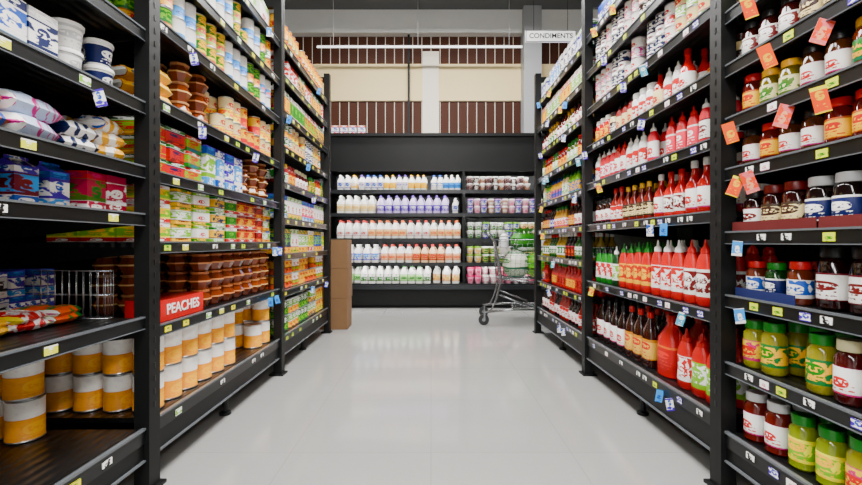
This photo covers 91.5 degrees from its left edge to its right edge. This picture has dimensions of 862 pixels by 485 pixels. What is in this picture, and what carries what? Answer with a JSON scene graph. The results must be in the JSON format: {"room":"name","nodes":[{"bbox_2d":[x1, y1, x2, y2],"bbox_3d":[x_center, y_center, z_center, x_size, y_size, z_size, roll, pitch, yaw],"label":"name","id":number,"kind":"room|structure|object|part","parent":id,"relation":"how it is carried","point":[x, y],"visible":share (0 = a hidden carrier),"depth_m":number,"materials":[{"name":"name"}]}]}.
{"room":"supermarket","nodes":[
{"label":"supermarket","id":0,"kind":"room"},
{"bbox_2d":[422,51,438,132],"bbox_3d":[-0.005,-2.260,6.877,0.270,1.720,0.045,0,0,0],"label":"pillar","id":1,"kind":"structure","parent":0,"point":[430,59],"depth_m":6.86,"materials":[{"name":"white paint"}]},
{"bbox_2d":[295,37,568,132],"bbox_3d":[0.000,-1.425,6.950,8.400,4.650,0.100,0,0,0],"label":"wall","id":2,"kind":"structure","parent":0,"point":[376,116],"depth_m":6.90,"materials":[{"name":"brown tile"}]},
{"bbox_2d":[313,64,407,100],"bbox_3d":[-2.285,-2.620,6.885,3.830,0.600,0.030,0,0,0],"label":"trim panel","id":3,"kind":"object","parent":2,"relation":"attached to","point":[349,82],"visible":0.23,"depth_m":6.87,"materials":[{"name":"beige paint"}]},
{"bbox_2d":[408,34,409,132],"bbox_3d":[-0.362,-2.600,6.838,0.035,2.300,0.035,0,0,0],"label":"conduit","id":4,"kind":"object","parent":2,"relation":"attached to","point":[408,34],"visible":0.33,"depth_m":6.82,"materials":[{"name":"black metal"}]},
{"bbox_2d":[268,10,597,36],"bbox_3d":[0.000,-3.565,6.830,8.400,0.370,0.140,0,0,0],"label":"trim","id":5,"kind":"structure","parent":2,"relation":"attached to","point":[302,23],"depth_m":6.76,"materials":[{"name":"grey paint"}]},
{"bbox_2d":[410,64,554,100],"bbox_3d":[1.923,-2.620,6.885,4.555,0.600,0.030,0,0,0],"label":"trim","id":6,"kind":"structure","parent":2,"relation":"attached to","point":[457,82],"depth_m":6.87,"materials":[{"name":"beige paint"}]},
{"bbox_3d":[1.923,-2.620,6.885,4.555,0.600,0.030,0,0,0],"label":"panel","id":7,"kind":"part","parent":6,"relation":"part of","materials":[{"name":"beige paint"}]},
{"bbox_2d":[285,0,581,9],"bbox_3d":[0.000,-3.800,0.950,8.400,0.100,11.900,0,0,0],"label":"ceiling","id":8,"kind":"structure","parent":0,"point":[289,4],"depth_m":6.62,"materials":[{"name":"paint"}]},
{"bbox_2d":[317,0,521,47],"bbox_3d":[-0.175,-3.369,6.450,3.150,0.761,0.022,0,0,0],"label":"tube light","id":9,"kind":"object","parent":8,"relation":"hanging from","point":[333,45],"visible":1,"depth_m":6.44,"materials":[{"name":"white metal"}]},
{"bbox_2d":[525,0,575,42],"bbox_3d":[1.025,-2.732,3.596,0.430,2.035,0.017,0,0,0],"label":"aisle sign","id":10,"kind":"object","parent":8,"relation":"hanging from","point":[531,36],"visible":1,"depth_m":3.59,"materials":[{"name":"white plastic"}]},
{"bbox_2d":[117,308,754,484],"bbox_3d":[0.000,0.950,0.950,8.400,0.100,11.900,0,0,0],"label":"floor","id":11,"kind":"structure","parent":0,"point":[396,396],"depth_m":2.15,"materials":[{"name":"tile"}]},
{"bbox_2d":[0,0,332,484],"bbox_3d":[-1.386,-0.390,2.203,0.829,2.580,4.084,0,0,0],"label":"shelving","id":12,"kind":"object","parent":11,"relation":"on","point":[97,447],"visible":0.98,"depth_m":1.51,"materials":[{"name":"black metal"}]},
{"bbox_2d":[0,360,46,444],"bbox_3d":[-1.504,0.526,1.370,0.340,0.285,0.241,0,0,0],"label":"peaches","id":13,"kind":"object","parent":12,"relation":"in","point":[23,393],"visible":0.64,"depth_m":1.40,"materials":[{"name":"metal"}]},
{"bbox_2d":[0,268,53,310],"bbox_3d":[-1.498,0.183,1.290,0.179,0.171,0.581,0,0,0],"label":"cartons","id":14,"kind":"object","parent":12,"relation":"on","point":[16,285],"visible":0.65,"depth_m":1.46,"materials":[{"name":"cardboard"}]},
{"bbox_2d":[0,0,57,57],"bbox_3d":[-1.287,-0.572,1.035,0.421,0.140,0.374,0,0,0],"label":"cartons","id":15,"kind":"object","parent":12,"relation":"on","point":[18,19],"visible":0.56,"depth_m":1.13,"materials":[{"name":"cardboard"}]},
{"bbox_2d":[0,88,63,140],"bbox_3d":[-1.254,-0.338,0.987,0.431,0.133,0.510,0,0,0],"label":"bags","id":16,"kind":"object","parent":12,"relation":"on","point":[19,111],"visible":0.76,"depth_m":1.11,"materials":[{"name":"plastic"}]},
{"bbox_2d":[0,154,69,204],"bbox_3d":[-1.236,-0.169,1.199,0.275,0.135,0.170,0,0,0],"label":"cartons","id":17,"kind":"object","parent":12,"relation":"on","point":[20,179],"visible":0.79,"depth_m":1.17,"materials":[{"name":"cardboard"}]},
{"bbox_2d":[0,304,83,335],"bbox_3d":[-1.285,0.239,1.206,0.199,0.059,0.525,0,0,0],"label":"packs","id":18,"kind":"object","parent":12,"relation":"on","point":[19,319],"visible":1,"depth_m":1.30,"materials":[{"name":"plastic"}]},
{"bbox_2d":[33,270,113,318],"bbox_3d":[-1.260,0.183,1.482,0.262,0.170,0.029,0,0,0],"label":"basket","id":19,"kind":"object","parent":12,"relation":"on","point":[40,271],"visible":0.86,"depth_m":1.49,"materials":[{"name":"silver metal"}]},
{"bbox_2d":[52,17,114,84],"bbox_3d":[-1.255,-0.587,1.355,0.353,0.171,0.218,0,0,0],"label":"tubs","id":20,"kind":"object","parent":12,"relation":"on","point":[92,55],"visible":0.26,"depth_m":1.38,"materials":[{"name":"plastic"}]},
{"bbox_2d":[48,115,126,158],"bbox_3d":[-1.286,-0.350,1.373,0.443,0.158,0.270,0,0,0],"label":"snack bags","id":21,"kind":"object","parent":12,"relation":"on","point":[99,134],"visible":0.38,"depth_m":1.38,"materials":[{"name":"plastic"}]},
{"bbox_2d":[64,170,125,210],"bbox_3d":[-1.244,-0.164,1.399,0.329,0.125,0.187,0,0,0],"label":"boxes","id":22,"kind":"object","parent":12,"relation":"on","point":[90,189],"visible":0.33,"depth_m":1.36,"materials":[{"name":"cardboard"}]},
{"bbox_2d":[91,255,133,314],"bbox_3d":[-1.379,0.185,1.855,0.208,0.257,0.102,0,0,0],"label":"cups","id":23,"kind":"object","parent":12,"relation":"in","point":[125,264],"visible":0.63,"depth_m":1.82,"materials":[{"name":"plastic"}]},
{"bbox_2d":[46,184,224,241],"bbox_3d":[-1.271,-0.115,1.893,0.411,0.227,0.598,0,0,0],"label":"boxes","id":24,"kind":"object","parent":12,"relation":"in","point":[185,215],"visible":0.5,"depth_m":1.77,"materials":[{"name":"cardboard"}]},
{"bbox_2d":[110,64,172,103],"bbox_3d":[-1.238,-0.625,1.706,0.326,0.166,0.148,0,0,0],"label":"pouches","id":25,"kind":"object","parent":12,"relation":"on","point":[123,79],"visible":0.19,"depth_m":1.67,"materials":[{"name":"plastic"}]},
{"bbox_2d":[105,116,200,181],"bbox_3d":[-1.280,-0.372,1.783,0.413,0.212,0.397,0,0,0],"label":"boxes","id":26,"kind":"object","parent":12,"relation":"in","point":[180,153],"visible":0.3,"depth_m":1.76,"materials":[{"name":"cardboard"}]},
{"bbox_2d":[45,299,269,412],"bbox_3d":[-1.291,0.511,2.211,0.458,0.285,1.210,0,0,0],"label":"cans","id":27,"kind":"object","parent":12,"relation":"in","point":[101,375],"visible":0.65,"depth_m":1.66,"materials":[{"name":"metal"}]},
{"bbox_2d":[125,291,202,322],"bbox_3d":[-1.129,0.271,1.800,0.142,0.086,0.310,0,0,0],"label":"box","id":28,"kind":"object","parent":12,"relation":"on","point":[174,304],"visible":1,"depth_m":1.77,"materials":[{"name":"cardboard"},{"name":"white ink"}]},
{"bbox_2d":[160,62,207,122],"bbox_3d":[-1.239,-0.670,1.960,0.310,0.257,0.241,0,0,0],"label":"cups","id":29,"kind":"object","parent":12,"relation":"in","point":[188,90],"visible":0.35,"depth_m":1.89,"materials":[{"name":"plastic"}]},
{"bbox_2d":[108,0,270,108],"bbox_3d":[-1.228,-0.954,2.202,0.332,0.225,1.227,0,0,0],"label":"vegetables","id":30,"kind":"object","parent":12,"relation":"in","point":[181,16],"visible":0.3,"depth_m":2.04,"materials":[{"name":"metal"}]},
{"bbox_2d":[160,251,268,306],"bbox_3d":[-1.233,0.185,2.400,0.318,0.257,0.822,0,0,0],"label":"plastic containers","id":31,"kind":"object","parent":12,"relation":"in","point":[221,275],"visible":0.93,"depth_m":2.14,"materials":[{"name":"plastic"}]},
{"bbox_2d":[200,145,241,191],"bbox_3d":[-1.224,-0.366,2.192,0.316,0.200,0.380,0,0,0],"label":"boxes","id":32,"kind":"object","parent":12,"relation":"on","point":[217,168],"visible":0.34,"depth_m":2.14,"materials":[{"name":"cardboard"}]},
{"bbox_2d":[204,92,270,155],"bbox_3d":[-1.228,-0.657,2.470,0.333,0.231,0.694,0,0,0],"label":"vegetables","id":33,"kind":"object","parent":12,"relation":"in","point":[226,115],"visible":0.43,"depth_m":2.32,"materials":[{"name":"metal"}]},
{"bbox_2d":[207,0,270,67],"bbox_3d":[-1.228,-1.214,2.203,0.333,0.225,1.230,0,0,0],"label":"vegetables","id":34,"kind":"object","parent":12,"relation":"in","point":[230,10],"visible":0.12,"depth_m":2.48,"materials":[{"name":"metal"}]},
{"bbox_2d":[224,199,269,241],"bbox_3d":[-1.280,-0.115,2.519,0.411,0.227,0.603,0,0,0],"label":"boxes","id":35,"kind":"object","parent":12,"relation":"on","point":[244,222],"visible":0.37,"depth_m":2.45,"materials":[{"name":"cardboard"}]},
{"bbox_2d":[242,159,267,198],"bbox_3d":[-1.233,-0.388,2.610,0.317,0.242,0.383,0,0,0],"label":"cups","id":36,"kind":"object","parent":12,"relation":"in","point":[254,183],"visible":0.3,"depth_m":2.59,"materials":[{"name":"plastic"}]},
{"bbox_2d":[250,0,268,24],"bbox_3d":[-1.283,-1.462,2.204,0.425,0.200,1.247,0,0,0],"label":"boxes","id":37,"kind":"object","parent":12,"relation":"in","point":[259,5],"visible":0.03,"depth_m":2.69,"materials":[{"name":"cardboard"}]},
{"bbox_2d":[252,286,321,335],"bbox_3d":[-1.178,0.538,3.534,0.233,0.221,1.223,0,0,0],"label":"soup","id":38,"kind":"object","parent":12,"relation":"in","point":[299,306],"visible":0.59,"depth_m":3.44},
{"bbox_2d":[253,228,323,253],"bbox_3d":[-1.216,-0.011,3.535,0.317,0.180,1.229,0,0,0],"label":"boxes","id":39,"kind":"object","parent":12,"relation":"in","point":[295,240],"visible":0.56,"depth_m":3.41,"materials":[{"name":"cardboard"}]},
{"bbox_2d":[267,121,319,168],"bbox_3d":[-1.178,-0.777,3.535,0.232,0.211,1.225,0,0,0],"label":"soup","id":40,"kind":"object","parent":12,"relation":"in","point":[300,146],"visible":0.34,"depth_m":3.44,"materials":[{"name":"metal"}]},
{"bbox_2d":[265,164,321,196],"bbox_3d":[-1.178,-0.501,3.535,0.234,0.160,1.222,0,0,0],"label":"jars","id":41,"kind":"object","parent":12,"relation":"on","point":[294,177],"visible":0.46,"depth_m":3.43,"materials":[{"name":"glass"}]},
{"bbox_2d":[265,255,322,288],"bbox_3d":[-1.178,0.233,3.535,0.233,0.211,1.225,0,0,0],"label":"soup","id":42,"kind":"object","parent":12,"relation":"in","point":[298,270],"visible":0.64,"depth_m":3.42,"materials":[{"name":"metal"}]},
{"bbox_2d":[266,193,322,223],"bbox_3d":[-1.216,-0.257,3.536,0.318,0.170,1.236,0,0,0],"label":"boxes","id":43,"kind":"object","parent":12,"relation":"in","point":[294,208],"visible":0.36,"depth_m":3.41,"materials":[{"name":"cardboard"}]},
{"bbox_2d":[269,13,321,91],"bbox_3d":[-1.178,-1.502,3.536,0.233,0.201,1.222,0,0,0],"label":"soup","id":44,"kind":"object","parent":12,"relation":"in","point":[290,41],"visible":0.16,"depth_m":3.50,"materials":[{"name":"metal"}]},
{"bbox_2d":[270,50,322,117],"bbox_3d":[-1.216,-1.256,3.535,0.318,0.170,1.230,0,0,0],"label":"boxes","id":45,"kind":"object","parent":12,"relation":"in","point":[291,74],"visible":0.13,"depth_m":3.41,"materials":[{"name":"cardboard"}]},
{"bbox_2d":[270,84,323,144],"bbox_3d":[-1.216,-1.012,3.536,0.317,0.180,1.230,0,0,0],"label":"boxes","id":46,"kind":"object","parent":12,"relation":"in","point":[292,108],"visible":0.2,"depth_m":3.44,"materials":[{"name":"cardboard"}]},
{"bbox_2d":[314,240,351,328],"bbox_3d":[-1.089,0.433,4.460,0.461,0.929,0.244,0,0,0],"label":"cardboard boxes","id":47,"kind":"object","parent":11,"relation":"on","point":[341,250],"visible":0.42,"depth_m":4.34,"materials":[{"name":"brown cardboard"}]},
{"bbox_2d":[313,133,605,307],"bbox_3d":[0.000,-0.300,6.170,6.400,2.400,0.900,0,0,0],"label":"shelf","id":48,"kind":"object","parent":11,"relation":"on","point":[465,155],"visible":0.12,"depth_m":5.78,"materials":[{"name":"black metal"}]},
{"bbox_2d":[323,125,364,132],"bbox_3d":[-1.206,-1.561,5.870,0.589,0.120,0.118,0,0,0],"label":"boxes","id":49,"kind":"object","parent":48,"relation":"on","point":[334,129],"visible":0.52,"depth_m":5.82,"materials":[{"name":"cardboard"}]},
{"bbox_2d":[337,175,358,189],"bbox_3d":[-1.164,-0.829,5.927,0.283,0.215,0.235,0,0,0],"label":"bottles","id":50,"kind":"object","parent":48,"relation":"on","point":[348,183],"visible":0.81,"depth_m":5.82,"materials":[{"name":"plastic"}]},
{"bbox_2d":[337,196,376,212],"bbox_3d":[-1.039,-0.526,5.960,0.548,0.250,0.298,0,0,0],"label":"bottles","id":51,"kind":"object","parent":48,"relation":"in","point":[349,205],"visible":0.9,"depth_m":5.82,"materials":[{"name":"plastic"}]},
{"bbox_2d":[352,244,380,262],"bbox_3d":[-1.012,0.153,5.959,0.590,0.250,0.299,0,0,0],"label":"bottles","id":52,"kind":"object","parent":48,"relation":"in","point":[368,255],"visible":0.66,"depth_m":5.83,"materials":[{"name":"plastic"}]},
{"bbox_2d":[352,266,430,283],"bbox_3d":[-0.652,0.444,5.960,1.317,0.250,0.299,0,0,0],"label":"bottles","id":53,"kind":"object","parent":48,"relation":"in","point":[365,275],"visible":0.77,"depth_m":5.82,"materials":[{"name":"plastic"}]},
{"bbox_2d":[359,175,426,189],"bbox_3d":[-0.529,-0.829,5.926,0.956,0.215,0.236,0,0,0],"label":"bottles","id":54,"kind":"object","parent":48,"relation":"in","point":[368,183],"visible":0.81,"depth_m":5.82,"materials":[{"name":"plastic"}]},
{"bbox_2d":[337,220,460,237],"bbox_3d":[-0.446,-0.181,5.960,1.732,0.250,0.299,0,0,0],"label":"bottles","id":55,"kind":"object","parent":48,"relation":"in","point":[348,230],"visible":0.87,"depth_m":5.82,"materials":[{"name":"plastic"}]},
{"bbox_2d":[377,196,448,212],"bbox_3d":[-0.251,-0.526,5.959,1.006,0.250,0.299,0,0,0],"label":"bottles","id":56,"kind":"object","parent":48,"relation":"in","point":[383,206],"visible":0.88,"depth_m":5.82,"materials":[{"name":"plastic"}]},
{"bbox_2d":[381,244,460,262],"bbox_3d":[-0.142,0.153,5.959,1.120,0.250,0.299,0,0,0],"label":"bottles","id":57,"kind":"object","parent":48,"relation":"on","point":[399,255],"visible":1,"depth_m":5.82,"materials":[{"name":"plastic"}]},
{"bbox_2d":[431,175,460,189],"bbox_3d":[0.209,-0.829,5.924,0.422,0.215,0.230,0,0,0],"label":"bottles","id":58,"kind":"object","parent":48,"relation":"in","point":[446,184],"visible":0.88,"depth_m":5.82,"materials":[{"name":"plastic"}]},
{"bbox_2d":[433,266,459,283],"bbox_3d":[0.217,0.444,5.959,0.382,0.250,0.297,0,0,0],"label":"bottles","id":59,"kind":"object","parent":48,"relation":"in","point":[455,275],"visible":0.88,"depth_m":5.83,"materials":[{"name":"plastic"}]},
{"bbox_2d":[452,198,457,212],"bbox_3d":[0.340,-0.509,5.923,0.088,0.215,0.229,0,0,0],"label":"bottles","id":60,"kind":"object","parent":48,"relation":"in","point":[455,203],"visible":0.87,"depth_m":5.81,"materials":[{"name":"plastic"}]},
{"bbox_2d":[466,176,529,189],"bbox_3d":[0.938,-0.817,5.931,0.880,0.191,0.260,0,0,0],"label":"tubs","id":61,"kind":"object","parent":48,"relation":"in","point":[501,183],"visible":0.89,"depth_m":5.82,"materials":[{"name":"plastic"}]},
{"bbox_2d":[466,246,533,262],"bbox_3d":[1.027,0.168,5.948,1.053,0.221,0.294,0,0,0],"label":"tubs","id":62,"kind":"object","parent":48,"relation":"in","point":[484,257],"visible":0.34,"depth_m":5.83,"materials":[{"name":"plastic"}]},
{"bbox_2d":[466,266,541,283],"bbox_3d":[1.029,0.458,5.948,1.054,0.221,0.295,0,0,0],"label":"tubs","id":63,"kind":"object","parent":48,"relation":"in","point":[480,273],"visible":0.51,"depth_m":5.83,"materials":[{"name":"plastic"}]},
{"bbox_2d":[466,199,542,212],"bbox_3d":[1.029,-0.502,5.935,1.055,0.201,0.271,0,0,0],"label":"tubs","id":64,"kind":"object","parent":48,"relation":"in","point":[504,205],"visible":0.8,"depth_m":5.82,"materials":[{"name":"plastic"}]},
{"bbox_2d":[466,222,542,237],"bbox_3d":[1.029,-0.167,5.947,1.054,0.221,0.295,0,0,0],"label":"tubs","id":65,"kind":"object","parent":48,"relation":"in","point":[496,229],"visible":0.68,"depth_m":5.82,"materials":[{"name":"plastic"}]},
{"bbox_2d":[478,227,550,324],"bbox_3d":[1.064,0.365,4.807,1.031,1.070,0.610,0,0,7],"label":"shopping cart","id":66,"kind":"object","parent":11,"relation":"on","point":[516,264],"visible":0.7,"depth_m":4.68,"materials":[{"name":"silver metal"}]},
{"bbox_3d":[1.078,0.325,4.805,0.915,0.911,0.584,0,0,7],"label":"tube frame","id":67,"kind":"part","parent":66,"relation":"part of","materials":[{"name":"silver metal"}]},
{"bbox_2d":[494,239,550,278],"bbox_3d":[1.151,0.185,4.796,0.856,0.440,0.550,0,0,7],"label":"wire basket","id":68,"kind":"object","parent":66,"relation":"on","point":[516,264],"depth_m":4.68,"materials":[{"name":"silver metal"}]},
{"bbox_2d":[521,5,541,132],"bbox_3d":[1.610,-1.425,6.760,0.280,4.650,0.240,0,0,0],"label":"support column","id":69,"kind":"structure","parent":11,"relation":"on","point":[531,53],"depth_m":6.64,"materials":[{"name":"grey paint"}]},
{"bbox_2d":[532,0,861,484],"bbox_3d":[1.408,-0.390,2.203,0.844,2.580,4.084,0,0,0],"label":"shelving","id":70,"kind":"object","parent":11,"relation":"on","point":[717,425],"visible":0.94,"depth_m":1.55,"materials":[{"name":"black metal"}]},
{"bbox_2d":[543,288,581,328],"label":"sauce bottles","id":71,"kind":"object","parent":70,"relation":"on","point":[565,308],"depth_m":3.48,"materials":[{"name":"plastic"}]},
{"bbox_2d":[543,262,581,293],"label":"sauce bottles","id":72,"kind":"object","parent":70,"relation":"on","point":[569,277],"depth_m":3.48,"materials":[{"name":"plastic"}]},
{"bbox_2d":[542,56,595,122],"bbox_3d":[1.245,-1.214,3.535,0.312,0.184,1.224,0,0,0],"label":"boxes","id":73,"kind":"object","parent":70,"relation":"in","point":[575,80],"visible":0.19,"depth_m":3.47,"materials":[{"name":"cardboard"}]},
{"bbox_2d":[543,166,595,201],"bbox_3d":[1.207,-0.474,3.535,0.208,0.206,1.222,0,0,0],"label":"bottles","id":74,"kind":"object","parent":70,"relation":"on","point":[573,182],"visible":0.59,"depth_m":3.45,"materials":[{"name":"plastic"}]},
{"bbox_2d":[543,128,595,175],"bbox_3d":[1.207,-0.711,3.535,0.234,0.178,1.225,0,0,0],"label":"jars","id":75,"kind":"object","parent":70,"relation":"on","point":[574,148],"visible":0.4,"depth_m":3.44,"materials":[{"name":"glass"}]},
{"bbox_2d":[543,95,595,148],"bbox_3d":[1.200,-0.975,3.534,0.217,0.206,1.220,0,0,0],"label":"bottles","id":76,"kind":"object","parent":70,"relation":"on","point":[570,118],"visible":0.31,"depth_m":3.48,"materials":[{"name":"plastic"}]},
{"bbox_2d":[542,18,597,96],"bbox_3d":[1.245,-1.471,3.536,0.318,0.200,1.226,0,0,0],"label":"boxes","id":77,"kind":"object","parent":70,"relation":"in","point":[575,44],"visible":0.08,"depth_m":3.43,"materials":[{"name":"cardboard"}]},
{"bbox_2d":[543,196,613,229],"bbox_3d":[1.200,-0.220,3.534,0.218,0.208,1.218,0,0,0],"label":"bottles","id":78,"kind":"object","parent":70,"relation":"on","point":[566,216],"visible":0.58,"depth_m":3.47,"materials":[{"name":"plastic"}]},
{"bbox_2d":[543,232,616,260],"bbox_3d":[1.201,0.025,3.535,0.219,0.207,1.221,0,0,0],"label":"bottles","id":79,"kind":"object","parent":70,"relation":"on","point":[564,245],"visible":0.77,"depth_m":3.32,"materials":[{"name":"glass"}]},
{"bbox_2d":[593,304,600,333],"label":"sauce bottles","id":80,"kind":"object","parent":70,"relation":"on","point":[596,307],"depth_m":3.01,"materials":[{"name":"glass"}]},
{"bbox_2d":[593,289,615,296],"label":"sauce bottles","id":81,"kind":"object","parent":70,"relation":"on","point":[596,292],"depth_m":2.93,"materials":[{"name":"plastic"}]},
{"bbox_2d":[598,0,614,21],"bbox_3d":[1.276,-1.481,2.198,0.338,0.200,1.226,0,0,0],"label":"boxes","id":82,"kind":"object","parent":70,"relation":"in","point":[604,6],"visible":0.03,"depth_m":2.72,"materials":[{"name":"cardboard"}]},
{"bbox_2d":[596,245,645,285],"bbox_3d":[1.207,0.139,2.655,0.230,0.239,0.324,0,0,0],"label":"bottles","id":83,"kind":"object","parent":70,"relation":"in","point":[607,261],"visible":0.55,"depth_m":2.61,"materials":[{"name":"plastic"}]},
{"bbox_2d":[596,0,652,61],"bbox_3d":[1.246,-1.247,2.202,0.309,0.211,1.227,0,0,0],"label":"tins","id":84,"kind":"object","parent":70,"relation":"in","point":[632,9],"visible":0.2,"depth_m":2.44,"materials":[{"name":"metal"}]},
{"bbox_2d":[596,132,659,179],"bbox_3d":[1.208,-0.490,2.496,0.228,0.197,0.651,0,0,0],"label":"bottles","id":85,"kind":"object","parent":70,"relation":"in","point":[635,153],"visible":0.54,"depth_m":2.41,"materials":[{"name":"plastic"}]},
{"bbox_2d":[596,181,667,223],"bbox_3d":[1.232,-0.222,2.471,0.285,0.211,0.690,0,0,0],"label":"sauce bottles","id":86,"kind":"object","parent":70,"relation":"on","point":[639,206],"visible":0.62,"depth_m":2.37,"materials":[{"name":"plastic"}]},
{"bbox_2d":[597,298,692,367],"bbox_3d":[1.226,0.498,2.466,0.260,0.282,0.696,0,0,0],"label":"sauce bottles","id":87,"kind":"object","parent":70,"relation":"in","point":[634,332],"visible":0.77,"depth_m":2.34,"materials":[{"name":"glass"}]},
{"bbox_2d":[619,242,675,292],"bbox_3d":[1.218,0.128,2.304,0.249,0.261,0.344,0,0,0],"label":"bottles","id":88,"kind":"object","parent":70,"relation":"in","point":[634,265],"visible":0.61,"depth_m":2.25,"materials":[{"name":"plastic"}]},
{"bbox_2d":[596,0,738,101],"bbox_3d":[1.246,-0.999,2.203,0.309,0.215,1.228,0,0,0],"label":"tins","id":89,"kind":"object","parent":70,"relation":"in","point":[677,14],"visible":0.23,"depth_m":2.10,"materials":[{"name":"metal"}]},
{"bbox_2d":[596,32,743,140],"bbox_3d":[1.233,-0.745,2.202,0.289,0.207,1.234,0,0,0],"label":"sauce bottles","id":90,"kind":"object","parent":70,"relation":"on","point":[681,76],"visible":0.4,"depth_m":2.04,"materials":[{"name":"plastic"}]},
{"bbox_2d":[651,240,709,306],"label":"sauce bottles","id":91,"kind":"object","parent":70,"relation":"on","point":[681,271],"depth_m":1.87,"materials":[{"name":"plastic"}]},
{"bbox_2d":[647,93,744,160],"bbox_3d":[1.207,-0.496,1.869,0.228,0.209,0.558,0,0,0],"label":"bottles","id":92,"kind":"object","parent":70,"relation":"in","point":[675,137],"visible":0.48,"depth_m":1.85,"materials":[{"name":"plastic"}]},
{"bbox_2d":[657,314,736,379],"bbox_3d":[1.290,0.493,2.011,0.373,0.290,0.145,0,0,0],"label":"jugs","id":93,"kind":"object","parent":70,"relation":"in","point":[669,339],"visible":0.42,"depth_m":1.98,"materials":[{"name":"plastic"}]},
{"bbox_2d":[654,152,772,216],"bbox_3d":[1.242,-0.233,1.839,0.301,0.233,0.498,0,0,0],"label":"sauce bottles","id":94,"kind":"object","parent":70,"relation":"on","point":[690,192],"visible":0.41,"depth_m":1.80,"materials":[{"name":"plastic"}]},
{"bbox_2d":[677,328,770,408],"bbox_3d":[1.237,0.508,1.749,0.292,0.260,0.299,0,0,0],"label":"bottles","id":95,"kind":"object","parent":70,"relation":"in","point":[693,370],"visible":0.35,"depth_m":1.74,"materials":[{"name":"plastic"}]},
{"bbox_2d":[736,245,777,287],"label":"sauce bottles","id":96,"kind":"object","parent":70,"relation":"on","point":[752,254],"depth_m":1.61,"materials":[{"name":"plastic"}]},
{"bbox_2d":[735,261,816,305],"bbox_3d":[1.192,0.124,1.365,0.231,0.130,0.242,0,0,0],"label":"jars","id":97,"kind":"object","parent":70,"relation":"on","point":[794,286],"visible":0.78,"depth_m":1.34,"materials":[{"name":"glass"}]},
{"bbox_2d":[742,0,831,53],"bbox_3d":[1.228,-0.699,0.996,0.291,0.136,0.983,0,0,0],"label":"jars","id":98,"kind":"object","parent":70,"relation":"in","point":[773,21],"visible":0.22,"depth_m":1.35,"materials":[{"name":"plastic"}]},
{"bbox_2d":[732,170,861,230],"bbox_3d":[1.236,-0.112,0.995,0.338,0.152,0.982,0,0,0],"label":"jars","id":99,"kind":"object","parent":70,"relation":"in","point":[835,200],"visible":0.86,"depth_m":1.21,"materials":[{"name":"glass"}]},
{"bbox_2d":[742,88,861,163],"bbox_3d":[1.228,-0.326,0.997,0.290,0.130,0.978,0,0,0],"label":"jars","id":100,"kind":"object","parent":70,"relation":"in","point":[844,120],"visible":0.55,"depth_m":1.22,"materials":[{"name":"glass"}]},
{"bbox_2d":[742,16,861,109],"bbox_3d":[1.226,-0.509,0.994,0.296,0.136,0.986,0,0,0],"label":"jars","id":101,"kind":"object","parent":70,"relation":"on","point":[844,48],"visible":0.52,"depth_m":1.22,"materials":[{"name":"glass"}]},
{"bbox_2d":[743,318,861,407],"bbox_3d":[1.238,0.344,0.995,0.311,0.170,0.980,0,0,0],"label":"jars","id":102,"kind":"object","parent":70,"relation":"on","point":[830,362],"visible":0.89,"depth_m":1.21,"materials":[{"name":"glass"}]},
{"bbox_2d":[743,389,861,484],"bbox_3d":[1.248,0.592,0.996,0.335,0.173,0.979,0,0,0],"label":"jars","id":103,"kind":"object","parent":70,"relation":"on","point":[811,443],"visible":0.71,"depth_m":1.24,"materials":[{"name":"glass"}]},
{"bbox_2d":[816,246,861,315],"bbox_3d":[1.219,0.100,0.861,0.254,0.178,0.713,0,0,0],"label":"jars","id":104,"kind":"object","parent":70,"relation":"on","point":[838,276],"visible":1,"depth_m":1.15,"materials":[{"name":"glass"}]}
]}

